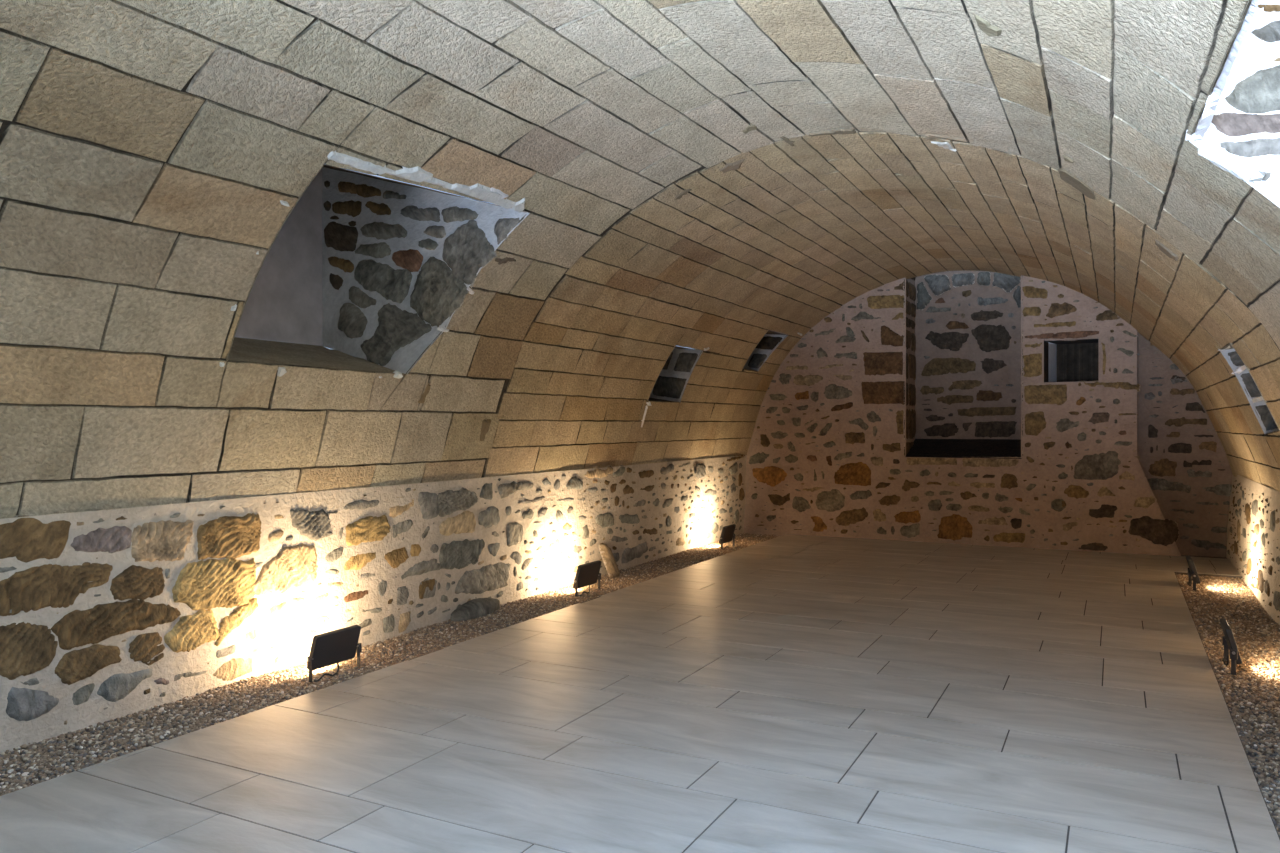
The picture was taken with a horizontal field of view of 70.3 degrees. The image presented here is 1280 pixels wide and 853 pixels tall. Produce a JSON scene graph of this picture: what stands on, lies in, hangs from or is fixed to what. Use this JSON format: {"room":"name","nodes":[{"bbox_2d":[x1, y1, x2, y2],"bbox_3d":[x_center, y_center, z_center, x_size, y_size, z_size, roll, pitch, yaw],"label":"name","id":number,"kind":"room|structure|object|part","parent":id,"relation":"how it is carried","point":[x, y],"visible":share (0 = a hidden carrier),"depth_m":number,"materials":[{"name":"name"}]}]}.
{"room":"historic interior","nodes":[
{"label":"historic interior","id":0,"kind":"room"},
{"bbox_2d":[0,455,746,752],"bbox_3d":[-1.623,0.887,5.327,0.103,1.096,12.670,0,0,28],"label":"wall","id":1,"kind":"structure","parent":0,"point":[105,615],"depth_m":4.77,"materials":[{"name":"stone"}]},
{"bbox_2d":[0,0,1279,518],"bbox_3d":[0.589,-0.580,4.264,4.932,2.223,12.606,0,0,28],"label":"ceiling","id":2,"kind":"structure","parent":0,"point":[711,177],"depth_m":4.12,"materials":[{"name":"stone"}]},
{"bbox_2d":[226,164,529,374],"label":"window","id":3,"kind":"structure","parent":2,"relation":"attached to","point":[367,269],"depth_m":5.62,"materials":[{"name":"stone"}]},
{"bbox_3d":[-2.410,-1.117,5.316,0.001,1.183,1.430,0,0,28],"label":"panel","id":4,"kind":"part","parent":3,"relation":"part of","materials":[{"name":"grey paint"}]},
{"bbox_3d":[-2.006,-0.418,5.104,0.911,0.228,1.434,0,0,28],"label":"sill","id":5,"kind":"part","parent":3,"relation":"part of","materials":[{"name":"paint"}]},
{"bbox_2d":[647,346,702,402],"bbox_3d":[0.062,-0.525,8.556,0.874,0.589,0.693,0,0,28],"label":"window","id":6,"kind":"structure","parent":2,"relation":"attached to","point":[670,385],"depth_m":8.77,"materials":[{"name":"glass"}]},
{"bbox_3d":[-0.049,-0.280,8.611,0.627,0.100,0.688,0,0,28],"label":"sill","id":7,"kind":"part","parent":6,"relation":"part of","materials":[{"name":"stone"}]},
{"bbox_2d":[696,330,786,370],"bbox_3d":[1.116,-0.864,10.034,0.872,0.498,0.647,0,0,28],"label":"window","id":8,"kind":"structure","parent":2,"relation":"attached to","point":[770,340],"depth_m":10.18,"materials":[{"name":"glass"}]},
{"bbox_2d":[1189,0,1279,207],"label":"window","id":9,"kind":"structure","parent":2,"relation":"attached to","point":[1245,123],"depth_m":2.81,"materials":[{"name":"stone"}]},
{"bbox_3d":[1.531,-1.682,2.145,0.267,1.642,1.543,0,0,26],"label":"sill","id":10,"kind":"part","parent":9,"relation":"part of","materials":[{"name":"paint"}]},
{"bbox_2d":[1219,343,1279,433],"bbox_3d":[4.014,-0.270,5.466,0.856,0.643,0.702,0,0,28],"label":"window","id":11,"kind":"structure","parent":2,"relation":"attached to","point":[1267,422],"depth_m":5.84,"materials":[{"name":"glass"}]},
{"bbox_3d":[3.992,-0.542,5.423,0.856,0.100,0.608,0,0,28],"label":"sill","id":12,"kind":"part","parent":11,"relation":"part of","materials":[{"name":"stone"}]},
{"bbox_2d":[0,534,1279,852],"bbox_3d":[0.682,1.312,3.804,4.520,0.080,13.434,0,0,28],"label":"floor","id":13,"kind":"structure","parent":0,"point":[787,693],"depth_m":3.68,"materials":[{"name":"grey tile"}]},
{"bbox_2d":[0,533,781,795],"bbox_3d":[-0.617,1.292,6.810,0.592,0.032,8.911,0,0,28],"label":"gravel","id":14,"kind":"object","parent":13,"relation":"on","point":[35,763],"visible":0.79,"depth_m":4.47,"materials":[{"name":"gravel"}]},
{"bbox_2d":[307,625,361,682],"bbox_3d":[-1.588,1.173,4.728,0.076,0.236,0.356,0,0,28],"label":"floodlight","id":15,"kind":"object","parent":14,"relation":"on","point":[336,646],"visible":1,"depth_m":4.71,"materials":[{"name":"grey paint"}]},
{"bbox_3d":[-1.656,1.225,4.593,0.034,0.130,0.034,0,0,28],"label":"leg","id":16,"kind":"part","parent":15,"relation":"part of","materials":[{"name":"grey paint"}]},
{"bbox_3d":[-1.512,1.224,4.861,0.034,0.130,0.034,0,0,28],"label":"leg","id":17,"kind":"part","parent":15,"relation":"part of","materials":[{"name":"grey paint"}]},
{"bbox_2d":[451,597,499,621],"bbox_3d":[-1.122,1.272,6.247,0.185,0.180,0.509,0,0,19],"label":"stone","id":18,"kind":"object","parent":14,"relation":"on","point":[479,607],"visible":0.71,"depth_m":6.14,"materials":[{"name":"grey stone"}]},
{"bbox_2d":[573,560,601,596],"bbox_3d":[-0.405,1.167,7.010,0.076,0.236,0.356,0,0,29],"label":"floodlight","id":19,"kind":"object","parent":14,"relation":"on","point":[587,574],"visible":1,"depth_m":6.98,"materials":[{"name":"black metal"}]},
{"bbox_3d":[-0.476,1.218,6.875,0.034,0.130,0.034,0,0,29],"label":"leg","id":20,"kind":"part","parent":19,"relation":"part of","materials":[{"name":"grey paint"}]},
{"bbox_3d":[-0.327,1.218,7.141,0.034,0.130,0.034,0,0,29],"label":"leg","id":21,"kind":"part","parent":19,"relation":"part of","materials":[{"name":"grey paint"}]},
{"bbox_2d":[599,543,619,578],"bbox_3d":[-0.268,1.149,7.776,0.191,0.306,0.125,0,0,28],"label":"stone slab","id":22,"kind":"object","parent":14,"relation":"on","point":[609,561],"visible":0.95,"depth_m":7.75,"materials":[{"name":"beige stone"}]},
{"bbox_2d":[719,524,735,548],"bbox_3d":[0.922,1.160,9.588,0.076,0.236,0.356,0,0,28],"label":"floodlight","id":23,"kind":"object","parent":14,"relation":"on","point":[727,533],"visible":1,"depth_m":9.55,"materials":[{"name":"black metal"}]},
{"bbox_2d":[1175,573,1279,836],"bbox_3d":[3.219,1.290,4.593,0.561,0.033,7.141,0,0,28],"label":"gravel","id":24,"kind":"object","parent":13,"relation":"on","point":[1252,695],"visible":0.84,"depth_m":4.89,"materials":[{"name":"gravel"}]},
{"bbox_2d":[1186,555,1199,590],"bbox_3d":[4.385,1.159,7.212,0.076,0.236,0.356,0,0,26],"label":"floodlight","id":25,"kind":"object","parent":24,"relation":"on","point":[1193,575],"visible":1,"depth_m":7.08,"materials":[{"name":"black metal"}]},
{"bbox_3d":[4.448,1.210,7.351,0.034,0.130,0.034,0,0,26],"label":"leg","id":26,"kind":"part","parent":25,"relation":"part of","materials":[{"name":"grey paint"}]},
{"bbox_3d":[4.315,1.210,7.077,0.034,0.130,0.034,0,0,26],"label":"leg","id":27,"kind":"part","parent":25,"relation":"part of","materials":[{"name":"grey paint"}]},
{"bbox_2d":[1219,618,1242,674],"bbox_3d":[3.142,1.166,4.837,0.076,0.236,0.356,0,0,27],"label":"floodlight","id":28,"kind":"object","parent":24,"relation":"on","point":[1228,640],"visible":1,"depth_m":4.71,"materials":[{"name":"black metal"}]},
{"bbox_3d":[3.208,1.216,4.975,0.034,0.130,0.034,0,0,27],"label":"leg","id":29,"kind":"part","parent":28,"relation":"part of","materials":[{"name":"grey paint"}]},
{"bbox_3d":[3.069,1.217,4.704,0.034,0.130,0.034,0,0,27],"label":"leg","id":30,"kind":"part","parent":28,"relation":"part of","materials":[{"name":"grey paint"}]},
{"bbox_2d":[744,275,1231,557],"bbox_3d":[3.499,-0.244,9.758,5.350,3.200,0.163,0,0,28],"label":"wall","id":31,"kind":"structure","parent":0,"point":[1130,459],"depth_m":9.43,"materials":[{"name":"stone"}]},
{"bbox_2d":[904,270,1022,458],"bbox_3d":[3.574,-0.756,9.972,1.209,2.379,0.612,0,0,28],"label":"wall niche","id":32,"kind":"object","parent":31,"relation":"in","point":[963,328],"depth_m":10.21,"materials":[{"name":"stone"}]},
{"bbox_3d":[3.570,0.238,9.965,1.189,0.194,0.592,0,0,28],"label":"sill","id":33,"kind":"part","parent":32,"relation":"part of","materials":[{"name":"stone"}]},
{"bbox_2d":[1044,339,1097,381],"bbox_3d":[4.485,-0.668,9.441,0.500,0.446,0.508,0,0,28],"label":"window","id":34,"kind":"structure","parent":31,"relation":"in","point":[1077,360],"depth_m":9.63,"materials":[{"name":"glass"}]},
{"bbox_2d":[1226,474,1279,624],"bbox_3d":[2.735,0.900,3.166,0.096,0.900,12.658,0,0,28],"label":"wall","id":35,"kind":"structure","parent":0,"point":[1253,527],"depth_m":6.99,"materials":[{"name":"stone"}]}
]}

